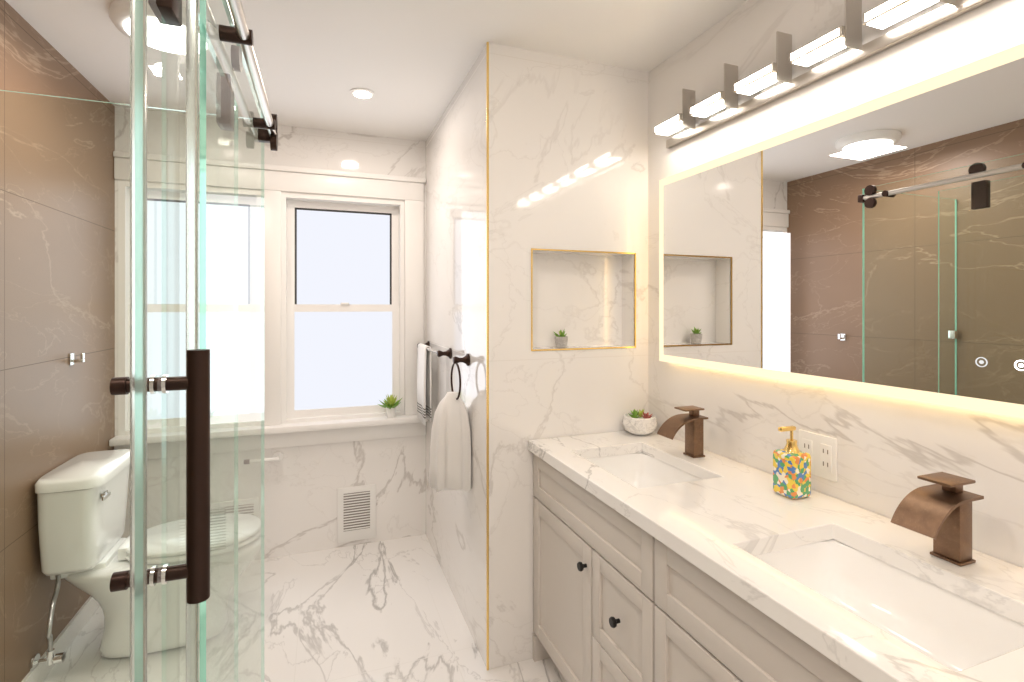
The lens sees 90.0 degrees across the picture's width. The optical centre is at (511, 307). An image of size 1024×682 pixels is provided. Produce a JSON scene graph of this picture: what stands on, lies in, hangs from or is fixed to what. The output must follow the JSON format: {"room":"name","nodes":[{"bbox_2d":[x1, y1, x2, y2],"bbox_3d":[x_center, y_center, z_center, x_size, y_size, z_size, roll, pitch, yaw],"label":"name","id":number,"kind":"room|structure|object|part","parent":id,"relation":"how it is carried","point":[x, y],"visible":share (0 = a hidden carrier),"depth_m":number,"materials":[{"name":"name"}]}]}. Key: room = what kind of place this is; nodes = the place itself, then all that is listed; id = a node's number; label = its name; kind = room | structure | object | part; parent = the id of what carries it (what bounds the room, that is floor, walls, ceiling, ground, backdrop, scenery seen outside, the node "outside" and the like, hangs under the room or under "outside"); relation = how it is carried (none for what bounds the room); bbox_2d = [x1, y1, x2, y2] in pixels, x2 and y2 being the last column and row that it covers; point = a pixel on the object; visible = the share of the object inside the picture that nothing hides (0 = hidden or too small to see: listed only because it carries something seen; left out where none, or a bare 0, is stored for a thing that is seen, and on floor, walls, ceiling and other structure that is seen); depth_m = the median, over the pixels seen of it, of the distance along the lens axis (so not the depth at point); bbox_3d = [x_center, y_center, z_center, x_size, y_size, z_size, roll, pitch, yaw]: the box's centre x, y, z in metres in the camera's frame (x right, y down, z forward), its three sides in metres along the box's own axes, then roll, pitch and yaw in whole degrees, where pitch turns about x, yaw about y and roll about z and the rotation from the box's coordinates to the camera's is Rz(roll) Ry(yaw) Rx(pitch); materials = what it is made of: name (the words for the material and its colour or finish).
{"room":"bathroom","nodes":[
{"label":"bathroom","id":0,"kind":"room"},
{"bbox_2d":[0,0,117,681],"bbox_3d":[-1.377,0.190,0.775,0.075,2.440,4.430,0,0,-20],"label":"wall","id":1,"kind":"structure","parent":0,"point":[33,60],"depth_m":1.97,"materials":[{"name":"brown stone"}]},
{"bbox_2d":[21,596,99,681],"bbox_3d":[-1.827,1.367,2.073,0.012,0.085,1.185,0,0,-20],"label":"baseboard","id":2,"kind":"structure","parent":1,"relation":"attached to","point":[71,630],"depth_m":2.11,"materials":[{"name":"white stone"}]},
{"bbox_2d":[69,353,84,364],"bbox_3d":[-1.848,0.220,2.179,0.044,0.050,0.040,0,0,-20],"label":"robe hook","id":3,"kind":"object","parent":1,"relation":"attached to","point":[72,360],"depth_m":2.17,"materials":[{"name":"silver metal"}]},
{"bbox_2d":[115,106,425,558],"bbox_3d":[-0.965,0.190,3.098,2.340,2.440,0.140,0,0,-20],"label":"wall","id":4,"kind":"structure","parent":0,"point":[302,484],"depth_m":2.97,"materials":[{"name":"white tile"}]},
{"bbox_2d":[219,498,251,513],"bbox_3d":[-1.500,1.180,2.816,0.200,0.240,0.016,0,0,-20],"label":"air vent","id":5,"kind":"object","parent":4,"relation":"in","point":[244,508],"depth_m":2.81,"materials":[{"name":"white plastic"}]},
{"bbox_2d":[244,451,282,463],"bbox_3d":[-1.373,0.840,2.833,0.191,0.052,0.074,0,0,-20],"label":"paper holder","id":6,"kind":"object","parent":4,"relation":"attached to","point":[278,456],"visible":0.54,"depth_m":2.83,"materials":[{"name":"white plastic"}]},
{"bbox_3d":[-1.360,0.840,2.811,0.150,0.020,0.020,0,0,-20],"label":"arm","id":7,"kind":"part","parent":6,"relation":"part of"},
{"bbox_3d":[-1.306,0.840,2.853,0.022,0.022,0.058,0,0,-20],"label":"post","id":8,"kind":"part","parent":6,"relation":"part of","materials":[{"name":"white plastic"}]},
{"bbox_2d":[109,415,427,445],"bbox_3d":[-1.290,0.677,2.911,1.596,0.035,0.185,0,0,-20],"label":"window sill","id":9,"kind":"structure","parent":4,"relation":"attached to","point":[121,440],"depth_m":2.87,"materials":[{"name":"white"}]},
{"bbox_2d":[378,395,401,417],"bbox_3d":[-0.730,0.589,3.076,0.154,0.140,0.148,0,0,-20],"label":"plant","id":10,"kind":"object","parent":9,"relation":"on","point":[390,403],"visible":0.98,"depth_m":3.06,"materials":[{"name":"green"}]},
{"bbox_3d":[-0.727,0.629,3.074,0.060,0.060,0.060,0,0,-20],"label":"pot","id":11,"kind":"part","parent":10,"relation":"part of","materials":[{"name":"white ceramic"}]},
{"bbox_2d":[113,151,425,435],"bbox_3d":[-1.305,-0.068,2.949,1.595,1.455,0.163,0,0,-20],"label":"window","id":12,"kind":"structure","parent":4,"relation":"in","point":[343,359],"depth_m":2.99,"materials":[{"name":"white wood"}]},
{"bbox_3d":[-1.997,0.312,2.705,0.042,0.655,0.030,0,0,-20],"label":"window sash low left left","id":13,"kind":"part","parent":12,"relation":"part of","materials":[{"name":"white wood"}]},
{"bbox_3d":[-1.732,-0.640,2.809,0.610,0.030,0.130,0,0,-20],"label":"window jamb left","id":14,"kind":"part","parent":12,"relation":"part of","materials":[{"name":"white wood"}]},
{"bbox_2d":[147,198,247,206],"bbox_3d":[-1.737,-0.578,2.823,0.526,0.011,0.005,0,0,-20],"label":"window frame","id":15,"kind":"object","parent":12,"relation":"attached to","point":[164,200],"depth_m":2.79,"materials":[{"name":"grey wood"}]},
{"bbox_3d":[-1.730,0.619,2.804,0.526,0.042,0.030,0,0,-20],"label":"window sash low left","id":16,"kind":"part","parent":12,"relation":"part of","materials":[{"name":"white wood"}]},
{"bbox_3d":[-1.730,0.006,2.804,0.526,0.042,0.030,0,0,-20],"label":"window sash low left","id":17,"kind":"part","parent":12,"relation":"part of","materials":[{"name":"white wood"}]},
{"bbox_3d":[-1.742,-0.604,2.836,0.526,0.042,0.030,0,0,-20],"label":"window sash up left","id":18,"kind":"part","parent":12,"relation":"part of","materials":[{"name":"white wood"}]},
{"bbox_2d":[248,205,249,303],"bbox_3d":[-1.496,-0.300,2.912,0.011,0.566,0.005,0,0,-20],"label":"window frame","id":19,"kind":"object","parent":12,"relation":"attached to","point":[248,254],"depth_m":2.91,"materials":[{"name":"grey"}]},
{"bbox_3d":[-1.464,0.312,2.902,0.042,0.655,0.030,0,0,-20],"label":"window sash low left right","id":20,"kind":"part","parent":12,"relation":"part of","materials":[{"name":"white wood"}]},
{"bbox_3d":[-1.476,-0.300,2.934,0.042,0.650,0.030,0,0,-20],"label":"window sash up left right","id":21,"kind":"part","parent":12,"relation":"part of","materials":[{"name":"white wood"}]},
{"bbox_3d":[-1.350,0.003,2.871,0.100,1.315,0.018,0,0,-20],"label":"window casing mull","id":22,"kind":"part","parent":12,"relation":"part of","materials":[{"name":"white wood"}]},
{"bbox_3d":[-1.284,0.312,2.969,0.042,0.655,0.030,0,0,-20],"label":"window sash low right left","id":23,"kind":"part","parent":12,"relation":"part of","materials":[{"name":"white wood"}]},
{"bbox_3d":[-1.296,-0.300,3.001,0.042,0.650,0.030,0,0,-20],"label":"window sash up right left","id":24,"kind":"part","parent":12,"relation":"part of","materials":[{"name":"white wood"}]},
{"bbox_2d":[295,208,296,303],"bbox_3d":[-1.266,-0.300,2.997,0.011,0.566,0.005,0,0,-20],"label":"window frame","id":25,"kind":"object","parent":12,"relation":"attached to","point":[295,255],"visible":1,"depth_m":3.00,"materials":[{"name":"grey"}]},
{"bbox_3d":[-1.003,0.619,3.073,0.556,0.042,0.030,0,0,-20],"label":"window sash low right","id":26,"kind":"part","parent":12,"relation":"part of","materials":[{"name":"white wood"}]},
{"bbox_3d":[-1.003,0.006,3.073,0.556,0.042,0.030,0,0,-20],"label":"window sash low right","id":27,"kind":"part","parent":12,"relation":"part of","materials":[{"name":"white wood"}]},
{"bbox_3d":[-1.005,-0.640,3.077,0.640,0.030,0.130,0,0,-20],"label":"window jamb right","id":28,"kind":"part","parent":12,"relation":"part of","materials":[{"name":"white wood"}]},
{"bbox_3d":[-1.015,-0.300,3.105,0.556,0.566,0.006,0,0,-20],"label":"sash glass","id":29,"kind":"part","parent":12,"relation":"part of","materials":[{"name":"clear glass"}]},
{"bbox_3d":[-1.015,0.004,3.105,0.556,0.042,0.030,0,0,-20],"label":"window sash up right","id":30,"kind":"part","parent":12,"relation":"part of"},
{"bbox_3d":[-1.015,-0.604,3.105,0.556,0.042,0.030,0,0,-20],"label":"window sash up right","id":31,"kind":"part","parent":12,"relation":"part of","materials":[{"name":"white wood"}]},
{"bbox_3d":[-1.003,0.312,3.073,0.556,0.571,0.006,0,0,-20],"label":"sash glass","id":32,"kind":"part","parent":12,"relation":"part of","materials":[{"name":"clear glass"}]},
{"bbox_2d":[297,208,391,214],"bbox_3d":[-1.010,-0.578,3.092,0.556,0.011,0.005,0,0,-20],"label":"window frame","id":33,"kind":"object","parent":12,"relation":"attached to","point":[343,211],"visible":1,"depth_m":3.09,"materials":[{"name":"grey wood"}]},
{"bbox_2d":[390,213,391,303],"bbox_3d":[-0.755,-0.300,3.187,0.011,0.566,0.005,0,0,-20],"label":"window frame","id":34,"kind":"object","parent":12,"relation":"attached to","point":[390,258],"visible":1,"depth_m":3.18,"materials":[{"name":"grey wood"}]},
{"bbox_3d":[-0.735,-0.300,3.208,0.042,0.650,0.030,0,0,-20],"label":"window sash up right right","id":35,"kind":"part","parent":12,"relation":"part of","materials":[{"name":"white wood"}]},
{"bbox_3d":[-0.723,0.312,3.176,0.042,0.655,0.030,0,0,-20],"label":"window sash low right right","id":36,"kind":"part","parent":12,"relation":"part of","materials":[{"name":"white wood"}]},
{"bbox_3d":[-0.602,0.003,3.148,0.115,1.315,0.018,0,0,-20],"label":"casing","id":37,"kind":"part","parent":12,"relation":"part of","materials":[{"name":"white wood"}]},
{"bbox_2d":[114,422,425,458],"bbox_3d":[-1.284,0.743,2.894,1.596,0.095,0.020,0,0,-20],"label":"apron","id":38,"kind":"object","parent":4,"relation":"attached to","point":[290,439],"visible":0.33,"depth_m":2.94,"materials":[{"name":"white"}]},
{"bbox_2d":[337,484,375,542],"bbox_3d":[-0.919,1.220,3.031,0.220,0.320,0.016,0,0,-20],"label":"air vent","id":39,"kind":"object","parent":4,"relation":"in","point":[356,512],"visible":1,"depth_m":3.02,"materials":[{"name":"white plastic"}]},
{"bbox_2d":[43,534,565,681],"bbox_3d":[-0.259,1.440,1.189,2.460,0.060,4.430,0,0,-20],"label":"floor","id":40,"kind":"structure","parent":0,"point":[385,611],"depth_m":2.23,"materials":[{"name":"white stone"}]},
{"bbox_2d":[0,0,277,681],"bbox_3d":[-0.777,0.377,0.453,0.855,2.066,2.588,0,0,-20],"label":"shower enclosure","id":41,"kind":"object","parent":40,"relation":"on","point":[139,576],"visible":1,"depth_m":0.89,"materials":[{"name":"clear glass"}]},
{"bbox_2d":[30,449,264,670],"bbox_3d":[-1.460,1.023,2.154,0.752,0.774,0.478,0,0,-20],"label":"toilet","id":42,"kind":"object","parent":40,"relation":"on","point":[98,566],"depth_m":2.02,"materials":[{"name":"white ceramic"}]},
{"bbox_2d":[528,449,875,681],"bbox_3d":[0.607,0.990,1.385,0.575,0.840,1.614,0,0,-20],"label":"bathroom vanity","id":43,"kind":"object","parent":40,"relation":"on","point":[662,554],"depth_m":1.39,"materials":[{"name":"grey wood"}]},
{"bbox_3d":[0.176,0.786,1.831,0.020,0.055,0.361,0,0,-20],"label":"door rail","id":44,"kind":"part","parent":43,"relation":"part of","materials":[{"name":"grey wood"}]},
{"bbox_3d":[0.176,1.268,1.831,0.020,0.055,0.361,0,0,-20],"label":"door rail","id":45,"kind":"part","parent":43,"relation":"part of","materials":[{"name":"grey wood"}]},
{"bbox_3d":[0.179,1.027,1.833,0.012,0.430,0.365,0,0,-20],"label":"door panel","id":46,"kind":"part","parent":43,"relation":"part of","materials":[{"name":"grey wood"}]},
{"bbox_3d":[0.224,0.825,1.631,0.028,0.029,0.029,0,0,-20],"label":"knob door","id":47,"kind":"part","parent":43,"relation":"part of","materials":[{"name":"black metal"}]},
{"bbox_3d":[0.231,0.605,1.682,0.020,0.050,0.690,0,0,-20],"label":"rail","id":48,"kind":"part","parent":43,"relation":"part of","materials":[{"name":"grey wood"}]},
{"bbox_3d":[0.231,0.726,1.682,0.020,0.050,0.690,0,0,-20],"label":"rail","id":49,"kind":"part","parent":43,"relation":"part of","materials":[{"name":"grey wood"}]},
{"bbox_3d":[0.235,0.665,1.683,0.012,0.075,0.694,0,0,-20],"label":"panel","id":50,"kind":"part","parent":43,"relation":"part of","materials":[{"name":"grey wood"}]},
{"bbox_3d":[0.291,0.890,1.449,0.028,0.029,0.029,0,0,-20],"label":"knob","id":51,"kind":"part","parent":43,"relation":"part of","materials":[{"name":"black metal"}]},
{"bbox_3d":[0.314,1.050,1.457,0.020,0.045,0.221,0,0,-20],"label":"drawer rail","id":52,"kind":"part","parent":43,"relation":"part of","materials":[{"name":"grey wood"}]},
{"bbox_3d":[0.314,0.781,1.457,0.020,0.045,0.221,0,0,-20],"label":"drawer rail","id":53,"kind":"part","parent":43,"relation":"part of","materials":[{"name":"grey wood"}]},
{"bbox_3d":[0.314,1.000,1.457,0.020,0.045,0.221,0,0,-20],"label":"drawer rail","id":54,"kind":"part","parent":43,"relation":"part of","materials":[{"name":"grey wood"}]},
{"bbox_3d":[0.318,1.161,1.458,0.012,0.182,0.225,0,0,-20],"label":"drawer panel","id":55,"kind":"part","parent":43,"relation":"part of","materials":[{"name":"grey wood"}]},
{"bbox_3d":[0.318,0.891,1.458,0.012,0.178,0.225,0,0,-20],"label":"drawer panel","id":56,"kind":"part","parent":43,"relation":"part of","materials":[{"name":"grey wood"}]},
{"bbox_2d":[654,604,671,681],"bbox_3d":[0.379,0.891,1.282,0.020,0.264,0.045,0,0,-20],"label":"stile","id":57,"kind":"object","parent":43,"relation":"in","point":[662,642],"depth_m":1.27,"materials":[{"name":"grey wood"}]},
{"bbox_2d":[665,614,740,681],"bbox_3d":[0.425,0.781,1.158,0.020,0.045,0.221,0,0,-20],"label":"rail","id":58,"kind":"object","parent":43,"relation":"in","point":[700,655],"depth_m":1.15,"materials":[{"name":"grey wood"}]},
{"bbox_3d":[0.428,0.891,1.159,0.012,0.178,0.225,0,0,-20],"label":"drawer panel","id":59,"kind":"part","parent":43,"relation":"part of","materials":[{"name":"grey wood"}]},
{"bbox_2d":[733,675,757,681],"bbox_3d":[0.471,0.891,1.033,0.020,0.264,0.045,0,0,-20],"label":"stile","id":60,"kind":"object","parent":43,"relation":"in","point":[736,678],"depth_m":1.04,"materials":[{"name":"grey wood"}]},
{"bbox_2d":[528,431,1023,681],"bbox_3d":[0.612,0.550,1.381,0.570,0.040,1.626,0,0,-20],"label":"countertop","id":61,"kind":"structure","parent":43,"relation":"on","point":[717,518],"depth_m":1.18,"materials":[{"name":"white stone"}]},
{"bbox_2d":[622,409,656,435],"bbox_3d":[0.534,0.477,2.144,0.144,0.103,0.144,0,0,-20],"label":"potted plant","id":62,"kind":"object","parent":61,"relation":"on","point":[639,422],"visible":0.98,"depth_m":2.10,"materials":[{"name":"stone"}]},
{"bbox_2d":[580,449,703,484],"bbox_3d":[0.440,0.627,1.751,0.362,0.138,0.482,0,0,-20],"label":"sink","id":63,"kind":"object","parent":61,"relation":"in","point":[638,466],"depth_m":1.95,"materials":[{"name":"white ceramic"}]},
{"bbox_2d":[656,405,707,456],"bbox_3d":[0.603,0.444,1.812,0.156,0.172,0.082,0,0,-20],"label":"faucet","id":64,"kind":"object","parent":61,"relation":"on","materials":[{"name":"brown metal"}]},
{"bbox_2d":[773,426,810,498],"bbox_3d":[0.784,0.432,1.442,0.082,0.194,0.074,0,0,-20],"label":"soap dispenser","id":65,"kind":"object","parent":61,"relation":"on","point":[791,470],"visible":1,"depth_m":1.42,"materials":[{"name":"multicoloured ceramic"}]},
{"bbox_3d":[0.788,0.360,1.443,0.008,0.030,0.008,0,0,-20],"label":"stem","id":66,"kind":"part","parent":65,"relation":"part of","materials":[{"name":"gold metal"}]},
{"bbox_2d":[752,533,1023,668],"bbox_3d":[0.717,0.627,1.001,0.362,0.138,0.482,0,0,-20],"label":"sink","id":67,"kind":"object","parent":61,"relation":"in","point":[951,624],"depth_m":1.10,"materials":[{"name":"white ceramic"}]},
{"bbox_2d":[888,472,983,564],"bbox_3d":[0.881,0.444,1.061,0.156,0.172,0.082,0,0,-20],"label":"faucet","id":68,"kind":"object","parent":61,"relation":"on","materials":[{"name":"brown metal"}]},
{"bbox_3d":[0.508,0.605,0.933,0.020,0.050,0.690,0,0,-20],"label":"rail","id":69,"kind":"part","parent":43,"relation":"part of","materials":[{"name":"grey"}]},
{"bbox_3d":[0.508,0.726,0.933,0.020,0.050,0.690,0,0,-20],"label":"rail","id":70,"kind":"part","parent":43,"relation":"part of","materials":[{"name":"grey"}]},
{"bbox_3d":[0.512,0.665,0.934,0.012,0.075,0.694,0,0,-20],"label":"panel","id":71,"kind":"part","parent":43,"relation":"part of","materials":[{"name":"grey"}]},
{"bbox_2d":[5,0,747,140],"bbox_3d":[-0.259,-1.060,1.189,2.460,0.060,4.430,0,0,-20],"label":"ceiling","id":72,"kind":"structure","parent":0,"point":[409,63],"depth_m":2.01,"materials":[{"name":"white paint"}]},
{"bbox_2d":[108,0,219,55],"bbox_3d":[-1.253,-1.005,1.861,0.336,0.050,0.336,0,0,-20],"label":"flush ceiling light","id":73,"kind":"object","parent":72,"relation":"attached to","point":[119,13],"visible":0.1,"depth_m":1.81,"materials":[{"name":"white glass"}]},
{"bbox_2d":[349,88,374,98],"bbox_3d":[-0.719,-1.026,2.463,0.120,0.008,0.120,0,0,-20],"label":"recessed light","id":74,"kind":"object","parent":72,"relation":"in","point":[361,93],"visible":1,"depth_m":2.45,"materials":[{"name":"white paint"}]},
{"bbox_2d":[426,55,621,652],"bbox_3d":[0.013,0.190,2.761,0.740,2.440,1.170,0,0,-20],"label":"wall","id":75,"kind":"structure","parent":0,"point":[578,298],"depth_m":2.30,"materials":[{"name":"white stone"}]},
{"bbox_2d":[417,341,451,425],"bbox_3d":[-0.439,0.426,2.802,0.079,0.447,0.614,0,0,-20],"label":"towel rail","id":76,"kind":"object","parent":75,"relation":"attached to","point":[425,350],"visible":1,"depth_m":2.87,"materials":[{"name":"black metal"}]},
{"bbox_3d":[-0.532,0.230,3.066,0.070,0.054,0.054,0,0,-20],"label":"post","id":77,"kind":"part","parent":76,"relation":"part of","materials":[{"name":"brown metal"}]},
{"bbox_2d":[417,343,431,425],"bbox_3d":[-0.504,0.432,2.927,0.045,0.436,0.241,0,0,-20],"label":"towel","id":78,"kind":"object","parent":76,"relation":"hanging from","point":[423,355],"depth_m":2.89,"materials":[{"name":"white fabric"}]},
{"bbox_3d":[-0.338,0.230,2.541,0.070,0.054,0.054,0,0,-20],"label":"post","id":79,"kind":"part","parent":76,"relation":"part of","materials":[{"name":"brown metal"}]},
{"bbox_2d":[429,354,471,491],"bbox_3d":[-0.260,0.493,2.217,0.185,0.581,0.165,0,0,-20],"label":"towel ring","id":80,"kind":"object","parent":75,"relation":"attached to","point":[450,457],"visible":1,"depth_m":2.17,"materials":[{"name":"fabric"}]},
{"bbox_3d":[-0.223,0.230,2.231,0.070,0.054,0.054,0,0,-20],"label":"post","id":81,"kind":"part","parent":80,"relation":"part of","materials":[{"name":"brown metal"}]},
{"bbox_2d":[480,43,634,668],"bbox_3d":[0.200,0.190,2.153,0.670,2.440,0.100,0,0,-20],"label":"wall","id":82,"kind":"structure","parent":0,"point":[510,365],"depth_m":2.06,"materials":[{"name":"white stone"}]},
{"bbox_2d":[486,42,488,669],"bbox_3d":[-0.095,0.190,1.991,0.008,2.440,0.007,0,0,-20],"label":"partition trim edge","id":83,"kind":"object","parent":82,"relation":"attached to","point":[487,355],"visible":1,"depth_m":1.99,"materials":[{"name":"gold metal"}]},
{"bbox_2d":[531,248,532,350],"bbox_3d":[0.079,-0.030,2.055,0.006,0.412,0.007,0,0,-20],"label":"trim","id":84,"kind":"structure","parent":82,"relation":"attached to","point":[531,299],"depth_m":2.05,"materials":[{"name":"gold metal"}]},
{"bbox_2d":[554,329,567,347],"bbox_3d":[0.203,0.129,2.160,0.067,0.080,0.056,0,0,-20],"label":"potted plant","id":85,"kind":"object","parent":82,"relation":"on","point":[561,339],"visible":1,"depth_m":2.14,"materials":[{"name":"grey stone"}]},
{"bbox_3d":[0.208,0.146,2.161,0.056,0.045,0.056,0,0,-20],"label":"pot","id":86,"kind":"part","parent":85,"relation":"part of","materials":[{"name":"white ceramic"}]},
{"bbox_2d":[533,346,634,350],"bbox_3d":[0.307,0.173,2.140,0.480,0.006,0.007,0,0,-20],"label":"trim","id":87,"kind":"structure","parent":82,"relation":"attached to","point":[581,348],"depth_m":2.13,"materials":[{"name":"gold metal"}]},
{"bbox_2d":[533,248,634,253],"bbox_3d":[0.307,-0.233,2.140,0.480,0.006,0.007,0,0,-20],"label":"trim","id":88,"kind":"structure","parent":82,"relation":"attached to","point":[583,251],"depth_m":2.13,"materials":[{"name":"gold metal"}]},
{"bbox_2d":[622,70,647,413],"bbox_3d":[0.547,0.190,2.282,0.070,2.440,0.100,0,0,-20],"label":"wall","id":89,"kind":"structure","parent":0,"point":[641,236],"depth_m":2.24,"materials":[{"name":"white stone"}]},
{"bbox_2d":[634,253,635,347],"bbox_3d":[0.535,-0.030,2.224,0.006,0.412,0.007,0,0,-20],"label":"trim","id":90,"kind":"structure","parent":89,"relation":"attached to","point":[635,299],"depth_m":2.22,"materials":[{"name":"gold metal"}]},
{"bbox_2d":[648,0,1023,567],"bbox_3d":[0.867,0.190,1.605,0.060,2.440,4.430,0,0,-20],"label":"wall","id":91,"kind":"structure","parent":0,"point":[889,450],"depth_m":1.45,"materials":[{"name":"white stone"}]},
{"bbox_2d":[799,429,836,481],"bbox_3d":[0.878,0.425,1.474,0.009,0.120,0.120,0,0,-20],"label":"outlet","id":92,"kind":"object","parent":91,"relation":"attached to","point":[821,450],"visible":0.9,"depth_m":1.46,"materials":[{"name":"white plastic"}]},
{"bbox_2d":[654,0,992,147],"bbox_3d":[0.831,-0.735,1.486,0.088,0.165,1.290,0,0,-20],"label":"sconce","id":93,"kind":"object","parent":91,"relation":"attached to","point":[887,13],"visible":0.98,"depth_m":1.44,"materials":[{"name":"white glass"}]},
{"bbox_2d":[656,121,692,135],"bbox_3d":[0.632,-0.697,1.999,0.056,0.003,0.144,0,0,-20],"label":"diffuser","id":94,"kind":"object","parent":93,"relation":"attached to","point":[670,127],"depth_m":1.99,"materials":[{"name":"white glass"}]},
{"bbox_2d":[692,99,734,117],"bbox_3d":[0.705,-0.697,1.800,0.056,0.003,0.144,0,0,-20],"label":"diffuser","id":95,"kind":"object","parent":93,"relation":"attached to","point":[711,106],"depth_m":1.79,"materials":[{"name":"white glass"}]},
{"bbox_2d":[736,72,787,95],"bbox_3d":[0.779,-0.697,1.602,0.056,0.003,0.144,0,0,-20],"label":"diffuser","id":96,"kind":"object","parent":93,"relation":"attached to","point":[761,80],"depth_m":1.59,"materials":[{"name":"white glass"}]},
{"bbox_2d":[792,37,855,66],"bbox_3d":[0.852,-0.697,1.403,0.056,0.003,0.144,0,0,-20],"label":"diffuser","id":97,"kind":"object","parent":93,"relation":"attached to","point":[828,46],"depth_m":1.39,"materials":[{"name":"white glass"}]},
{"bbox_2d":[866,0,948,29],"bbox_3d":[0.926,-0.697,1.204,0.056,0.003,0.144,0,0,-20],"label":"diffuser","id":98,"kind":"object","parent":93,"relation":"attached to","point":[897,10],"depth_m":1.21,"materials":[{"name":"white glass"}]},
{"bbox_2d":[659,43,1023,418],"bbox_3d":[0.902,-0.150,1.357,0.045,0.740,1.600,0,0,-20],"label":"mirror","id":99,"kind":"object","parent":91,"relation":"attached to","point":[874,247],"visible":1,"depth_m":1.29,"materials":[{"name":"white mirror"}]}
]}

